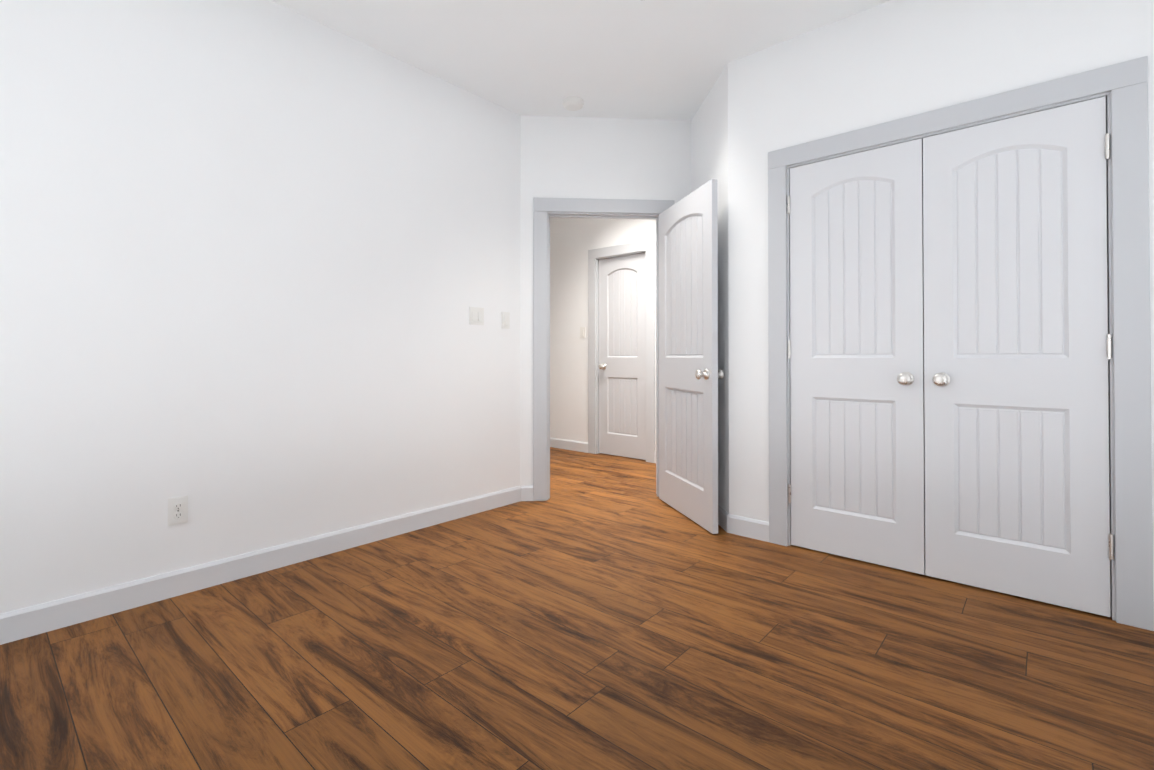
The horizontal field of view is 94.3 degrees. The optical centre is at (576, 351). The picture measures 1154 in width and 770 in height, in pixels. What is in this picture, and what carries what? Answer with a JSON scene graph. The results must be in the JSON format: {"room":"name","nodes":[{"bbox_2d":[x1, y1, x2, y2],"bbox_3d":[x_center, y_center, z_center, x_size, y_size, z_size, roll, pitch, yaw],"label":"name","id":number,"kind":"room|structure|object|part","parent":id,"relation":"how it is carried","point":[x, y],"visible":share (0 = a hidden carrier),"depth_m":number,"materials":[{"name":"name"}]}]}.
{"room":"empty bedroom","nodes":[
{"label":"empty bedroom","id":0,"kind":"room"},
{"bbox_2d":[0,0,520,613],"bbox_3d":[-1.576,-0.326,2.552,0.120,2.740,3.530,0,-1,41],"label":"wall","id":1,"kind":"structure","parent":0,"point":[258,258],"depth_m":2.46,"materials":[{"name":"white paint"}]},
{"bbox_2d":[168,496,187,525],"bbox_3d":[-1.708,0.682,2.293,0.009,0.115,0.070,0,-1,41],"label":"electrical outlet plate","id":2,"kind":"object","parent":1,"relation":"attached to","point":[177,510],"visible":1,"depth_m":2.29,"materials":[{"name":"white plastic"}]},
{"bbox_2d":[0,486,520,644],"bbox_3d":[-1.504,0.992,2.519,0.014,0.105,3.354,0,-1,41],"label":"baseboard","id":3,"kind":"structure","parent":1,"relation":"attached to","point":[22,623],"depth_m":2.40,"materials":[{"name":"grey paint"}]},
{"bbox_2d":[469,307,483,324],"bbox_3d":[-0.654,-0.232,3.505,0.012,0.115,0.116,0,-1,41],"label":"switch plate","id":4,"kind":"object","parent":1,"relation":"attached to","point":[476,315],"visible":1,"depth_m":3.50,"materials":[{"name":"white plastic"}]},
{"bbox_2d":[502,312,509,328],"bbox_3d":[-0.489,-0.215,3.693,0.012,0.115,0.070,0,-1,41],"label":"switch plate","id":5,"kind":"object","parent":1,"relation":"attached to","point":[505,320],"visible":1,"depth_m":3.69,"materials":[{"name":"white plastic"}]},
{"bbox_2d":[0,447,1153,769],"bbox_3d":[-0.580,1.098,2.903,6.800,0.100,5.850,0,-1,41],"label":"floor","id":6,"kind":"structure","parent":0,"point":[600,611],"depth_m":1.77,"materials":[{"name":"brown wood"}]},
{"bbox_2d":[271,0,889,119],"bbox_3d":[-0.580,-1.752,2.930,6.800,0.120,5.850,0,-1,41],"label":"ceiling","id":7,"kind":"structure","parent":0,"point":[653,59],"depth_m":2.91,"materials":[{"name":"white paint"}]},
{"bbox_2d":[562,96,583,110],"bbox_3d":[-0.026,-1.663,3.607,0.144,0.046,0.144,0,-1,41],"label":"smoke detector","id":8,"kind":"object","parent":7,"relation":"attached to","point":[572,103],"visible":1,"depth_m":3.56,"materials":[{"name":"white plastic"}]},
{"bbox_2d":[550,218,655,451],"bbox_3d":[0.122,-0.295,5.777,3.630,2.740,0.120,0,-1,41],"label":"wall","id":9,"kind":"structure","parent":0,"point":[573,241],"depth_m":5.84,"materials":[{"name":"white paint"}]},
{"bbox_2d":[550,438,655,462],"bbox_3d":[0.077,1.022,5.714,3.390,0.105,0.014,0,-1,41],"label":"baseboard","id":10,"kind":"structure","parent":9,"relation":"attached to","point":[569,445],"depth_m":5.83,"materials":[{"name":"grey paint"}]},
{"bbox_2d":[588,239,654,462],"bbox_3d":[0.473,-0.003,5.455,0.826,2.150,0.138,0,-1,41],"label":"door frame","id":11,"kind":"structure","parent":9,"relation":"attached to","point":[647,247],"depth_m":5.47,"materials":[{"name":"grey paint"}]},
{"bbox_2d":[598,253,645,459],"bbox_3d":[0.445,0.047,5.421,0.601,2.030,0.102,0,-1,41],"label":"hall door","id":12,"kind":"structure","parent":9,"relation":"in","point":[622,354],"depth_m":5.43,"materials":[{"name":"grey paint"}]},
{"bbox_3d":[0.258,0.157,5.560,0.064,0.064,0.068,0,-1,41],"label":"hall door knob","id":13,"kind":"part","parent":12,"relation":"part of","materials":[{"name":"silver metal"}]},
{"bbox_2d":[520,115,690,486],"bbox_3d":[0.271,-0.313,3.909,1.358,2.740,0.120,0,-1,-4],"label":"wall","id":14,"kind":"structure","parent":0,"point":[601,158],"depth_m":3.84,"materials":[{"name":"white paint"}]},
{"bbox_2d":[521,486,532,500],"bbox_3d":[0.219,1.004,3.825,1.232,0.105,0.014,0,-1,-4],"label":"baseboard","id":15,"kind":"structure","parent":14,"relation":"attached to","point":[526,493],"depth_m":3.78,"materials":[{"name":"grey paint"}]},
{"bbox_2d":[533,197,674,500],"bbox_3d":[0.193,-0.018,3.901,1.016,2.150,0.156,0,-1,-4],"label":"door frame","id":16,"kind":"structure","parent":14,"relation":"attached to","point":[545,210],"depth_m":3.80,"materials":[{"name":"grey paint"}]},
{"bbox_2d":[659,179,723,533],"bbox_3d":[0.697,0.029,3.451,0.170,2.030,0.791,0,-1,-14],"label":"bedroom door","id":17,"kind":"structure","parent":14,"relation":"in","point":[688,348],"depth_m":3.35,"materials":[{"name":"grey paint"}]},
{"bbox_3d":[0.725,0.134,3.120,0.068,0.064,0.064,0,-1,-14],"label":"bedroom door knob","id":18,"kind":"part","parent":17,"relation":"part of","materials":[{"name":"silver metal"}]},
{"bbox_3d":[0.825,0.134,3.145,0.068,0.064,0.064,0,-1,-14],"label":"bedroom door knob","id":19,"kind":"part","parent":17,"relation":"part of","materials":[{"name":"silver metal"}]},
{"bbox_2d":[691,64,728,513],"bbox_3d":[0.918,-0.317,3.508,0.120,2.740,0.765,0,-1,-4],"label":"wall","id":20,"kind":"structure","parent":0,"point":[709,141],"depth_m":3.26,"materials":[{"name":"white paint"}]},
{"bbox_2d":[718,505,728,531],"bbox_3d":[0.852,1.001,3.489,0.014,0.105,0.771,0,-1,-4],"label":"baseboard","id":21,"kind":"structure","parent":20,"relation":"attached to","point":[722,517],"depth_m":3.18,"materials":[{"name":"grey paint"}]},
{"bbox_2d":[728,0,1153,601],"bbox_3d":[1.753,-0.327,2.442,2.204,2.740,0.120,0,-1,41],"label":"wall","id":22,"kind":"structure","parent":0,"point":[890,60],"depth_m":2.67,"materials":[{"name":"white paint"}]},
{"bbox_2d":[787,196,790,502],"bbox_3d":[1.144,-0.014,2.885,0.015,1.655,0.015,0,-1,41],"label":"left closet door hinges","id":23,"kind":"object","parent":22,"relation":"attached to","point":[789,352],"visible":1,"depth_m":2.88,"materials":[{"name":"silver metal"}]},
{"bbox_2d":[790,138,924,574],"bbox_3d":[1.391,0.022,2.702,0.607,2.030,0.035,0,-1,41],"label":"closet door","id":24,"kind":"structure","parent":22,"relation":"in","point":[857,349],"depth_m":2.67,"materials":[{"name":"grey paint"}]},
{"bbox_2d":[897,372,913,384],"bbox_3d":[1.535,0.128,2.507,0.064,0.064,0.068,0,-1,41],"label":"door knob","id":25,"kind":"object","parent":24,"relation":"attached to","point":[905,378],"visible":1,"depth_m":2.49,"materials":[{"name":"silver metal"}]},
{"bbox_2d":[727,514,1153,625],"bbox_3d":[1.661,0.991,2.421,2.090,0.105,0.014,0,-1,41],"label":"baseboard","id":26,"kind":"structure","parent":22,"relation":"attached to","point":[748,527],"depth_m":3.02,"materials":[{"name":"grey paint"}]},
{"bbox_2d":[768,56,1153,630],"bbox_3d":[1.643,-0.031,2.525,1.444,2.150,0.138,0,-1,41],"label":"trim","id":27,"kind":"structure","parent":22,"relation":"attached to","point":[1122,87],"depth_m":2.06,"materials":[{"name":"grey paint"}]},
{"bbox_2d":[923,96,1109,616],"bbox_3d":[1.852,0.018,2.299,0.607,2.030,0.035,0,-1,41],"label":"closet door","id":28,"kind":"structure","parent":22,"relation":"in","point":[1016,409],"depth_m":2.26,"materials":[{"name":"grey paint"}]},
{"bbox_2d":[932,372,949,385],"bbox_3d":[1.641,0.127,2.414,0.064,0.064,0.068,0,-1,41],"label":"door knob","id":29,"kind":"object","parent":28,"relation":"attached to","point":[941,379],"visible":1,"depth_m":2.39,"materials":[{"name":"silver metal"}]},
{"bbox_2d":[1105,133,1113,559],"bbox_3d":[2.067,-0.022,2.078,0.015,1.655,0.015,0,-1,41],"label":"right closet door hinges","id":30,"kind":"object","parent":22,"relation":"attached to","point":[1109,356],"visible":1,"depth_m":2.07,"materials":[{"name":"silver metal"}]}
]}

